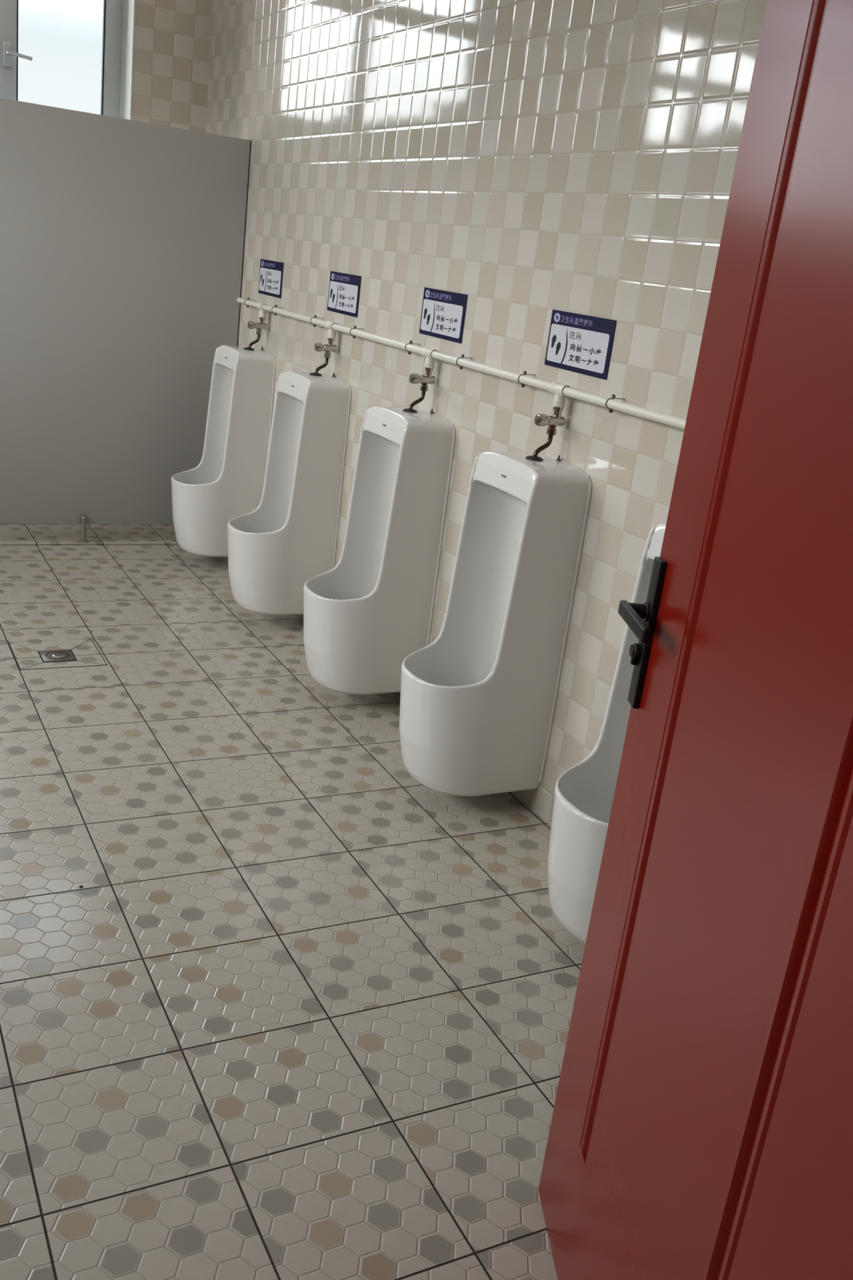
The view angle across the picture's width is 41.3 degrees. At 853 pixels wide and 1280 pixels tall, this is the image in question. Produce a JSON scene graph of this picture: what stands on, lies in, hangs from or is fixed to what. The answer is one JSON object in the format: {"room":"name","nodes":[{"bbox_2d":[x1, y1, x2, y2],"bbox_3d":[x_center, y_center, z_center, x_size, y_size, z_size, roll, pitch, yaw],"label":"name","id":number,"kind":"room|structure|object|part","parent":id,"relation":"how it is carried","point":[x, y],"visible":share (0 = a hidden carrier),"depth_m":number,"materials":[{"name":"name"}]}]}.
{"room":"public restroom","nodes":[
{"label":"public restroom","id":0,"kind":"room"},
{"bbox_2d":[0,523,177,545],"bbox_3d":[-3.110,-0.512,4.910,4.410,0.010,0.771,-3,21,-28],"label":"floor","id":1,"kind":"structure","parent":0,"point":[11,534],"depth_m":5.44,"materials":[{"name":"tile"}]},
{"bbox_2d":[0,97,251,542],"bbox_3d":[-1.415,-1.338,5.071,1.190,1.849,0.060,-3,21,-28],"label":"partition","id":2,"kind":"object","parent":1,"relation":"on","point":[122,241],"depth_m":5.05,"materials":[{"name":"grey laminate"}]},
{"bbox_3d":[-1.606,-0.520,5.295,0.052,0.122,0.052,-3,21,-28],"label":"partition leg","id":3,"kind":"part","parent":2,"relation":"part of","materials":[{"name":"metal"}]},
{"bbox_3d":[-1.209,-0.539,5.503,0.052,0.122,0.052,-3,21,-28],"label":"partition leg","id":4,"kind":"part","parent":2,"relation":"part of","materials":[{"name":"metal"}]},
{"bbox_2d":[131,0,212,132],"bbox_3d":[-3.161,-2.194,4.850,4.410,3.200,0.304,-3,21,-28],"label":"wall","id":5,"kind":"structure","parent":0,"point":[172,37],"depth_m":5.47,"materials":[{"name":"tile"}]},
{"bbox_2d":[0,0,123,117],"bbox_3d":[-2.086,-2.677,5.319,1.290,1.970,0.128,-3,21,-28],"label":"window","id":6,"kind":"structure","parent":5,"relation":"in","point":[113,10],"depth_m":5.49,"materials":[{"name":"grey metal"}]},
{"bbox_3d":[-1.930,-2.758,5.335,0.124,0.110,0.068,-3,21,-28],"label":"handle","id":7,"kind":"part","parent":6,"relation":"part of","materials":[{"name":"grey metal"}]},
{"bbox_2d":[119,0,135,119],"bbox_3d":[-2.036,-2.640,5.228,1.290,1.970,0.224,-3,21,-28],"label":"trim","id":8,"kind":"structure","parent":5,"relation":"attached to","point":[128,14],"depth_m":5.46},
{"bbox_2d":[0,544,585,1279],"bbox_3d":[-1.442,0.798,1.853,4.810,0.120,8.820,-3,21,-28],"label":"floor","id":9,"kind":"structure","parent":0,"point":[301,1008],"depth_m":2.40,"materials":[{"name":"tile"}]},
{"bbox_2d":[8,639,107,670],"bbox_3d":[-1.290,0.045,3.949,0.289,0.007,0.274,-3,21,-28],"label":"floor drain","id":10,"kind":"object","parent":9,"relation":"on","point":[54,654],"visible":1,"depth_m":3.94,"materials":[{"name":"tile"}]},
{"bbox_2d":[205,0,767,826],"bbox_3d":[0.797,-0.864,2.398,0.200,3.200,8.820,-3,21,-28],"label":"wall","id":11,"kind":"structure","parent":0,"point":[526,160],"depth_m":3.21,"materials":[{"name":"tile"}]},
{"bbox_2d":[170,345,275,556],"bbox_3d":[-0.946,-0.861,5.091,0.384,0.930,0.328,-3,21,-28],"label":"urinal","id":12,"kind":"object","parent":11,"relation":"attached to","point":[227,484],"visible":0.93,"depth_m":5.03,"materials":[{"name":"white ceramic"}]},
{"bbox_2d":[243,316,267,350],"bbox_3d":[-0.748,-1.341,4.947,0.097,0.144,0.048,-3,21,-28],"label":"valve","id":13,"kind":"object","parent":12,"relation":"attached to","point":[261,325],"visible":1,"depth_m":4.94,"materials":[{"name":"silver metal"}]},
{"bbox_2d":[257,258,284,298],"bbox_3d":[-0.679,-1.575,4.924,0.003,0.146,0.290,-3,21,-28],"label":"wall sign","id":14,"kind":"object","parent":11,"relation":"attached to","point":[271,273],"visible":1,"depth_m":4.92,"materials":[{"name":"white plastic"}]},
{"bbox_2d":[226,370,351,615],"bbox_3d":[-0.572,-0.581,4.404,0.384,0.930,0.328,-3,21,-28],"label":"urinal","id":15,"kind":"object","parent":11,"relation":"attached to","point":[290,539],"visible":0.95,"depth_m":4.35,"materials":[{"name":"ceramic"}]},
{"bbox_2d":[309,337,337,376],"bbox_3d":[-0.392,-1.075,4.293,0.097,0.144,0.048,-3,21,-28],"label":"valve","id":16,"kind":"object","parent":15,"relation":"attached to","point":[318,347],"visible":1,"depth_m":4.29,"materials":[{"name":"silver metal"}]},
{"bbox_2d":[327,271,361,317],"bbox_3d":[-0.312,-1.301,4.250,0.003,0.146,0.290,-3,21,-28],"label":"wall sign","id":17,"kind":"object","parent":11,"relation":"attached to","point":[344,293],"visible":1,"depth_m":4.24,"materials":[{"name":"white plastic"}]},
{"bbox_2d":[303,406,455,694],"bbox_3d":[-0.200,-0.304,3.721,0.384,0.930,0.328,-3,21,-28],"label":"urinal","id":18,"kind":"object","parent":11,"relation":"attached to","point":[364,615],"visible":0.98,"depth_m":3.67,"materials":[{"name":"ceramic"}]},
{"bbox_2d":[402,367,435,413],"bbox_3d":[-0.023,-0.800,3.616,0.097,0.144,0.048,-3,21,-28],"label":"valve","id":19,"kind":"object","parent":18,"relation":"attached to","point":[426,379],"visible":1,"depth_m":3.61,"materials":[{"name":"silver metal"}]},
{"bbox_2d":[419,287,467,343],"bbox_3d":[0.051,-1.031,3.585,0.003,0.146,0.290,-3,21,-28],"label":"wall sign","id":20,"kind":"object","parent":11,"relation":"attached to","point":[443,312],"visible":1,"depth_m":3.58,"materials":[{"name":"white plastic"}]},
{"bbox_2d":[236,297,686,429],"bbox_3d":[-0.018,-0.929,3.669,0.056,0.066,3.700,-3,21,-28],"label":"pipe","id":21,"kind":"object","parent":11,"relation":"attached to","point":[562,391],"visible":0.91,"depth_m":3.25,"materials":[{"name":"white plastic"}]},
{"bbox_2d":[399,451,591,796],"bbox_3d":[0.138,-0.053,3.102,0.384,0.930,0.328,-3,21,-28],"label":"urinal","id":22,"kind":"object","parent":11,"relation":"attached to","point":[477,702],"visible":0.99,"depth_m":3.07,"materials":[{"name":"ceramic"}]},
{"bbox_2d":[525,406,565,461],"bbox_3d":[0.317,-0.547,2.993,0.097,0.144,0.048,-3,21,-28],"label":"valve","id":23,"kind":"object","parent":22,"relation":"attached to","point":[540,420],"visible":1,"depth_m":2.98,"materials":[{"name":"silver metal"}]},
{"bbox_2d":[544,309,617,379],"bbox_3d":[0.397,-0.773,2.949,0.003,0.146,0.290,-3,21,-28],"label":"wall sign","id":24,"kind":"object","parent":11,"relation":"attached to","point":[581,344],"visible":1,"depth_m":2.94,"materials":[{"name":"white plastic"}]},
{"bbox_2d":[547,523,666,942],"bbox_3d":[0.489,0.209,2.457,0.384,0.930,0.328,-3,21,-28],"label":"urinal","id":25,"kind":"object","parent":11,"relation":"attached to","point":[584,794],"visible":0.2,"depth_m":2.50,"materials":[{"name":"ceramic"}]},
{"bbox_3d":[-0.483,-0.198,-0.066,4.410,3.200,0.150,-3,21,-28],"label":"wall","id":26,"kind":"structure","parent":0,"visible":0},
{"bbox_2d":[537,0,852,1279],"bbox_3d":[0.348,0.100,1.125,0.093,2.076,0.950,5,19,-6],"label":"door","id":27,"kind":"structure","parent":26,"relation":"in","point":[701,1127],"depth_m":1.21,"materials":[{"name":"red paint"}]},
{"bbox_3d":[0.288,-0.025,1.503,0.038,0.027,0.128,5,19,-6],"label":"lever","id":28,"kind":"part","parent":27,"relation":"part of","materials":[{"name":"black metal"}]},
{"bbox_3d":[0.304,-0.009,1.561,0.010,0.213,0.031,5,19,-6],"label":"handle plate","id":29,"kind":"part","parent":27,"relation":"part of","materials":[{"name":"black metal"}]}
]}

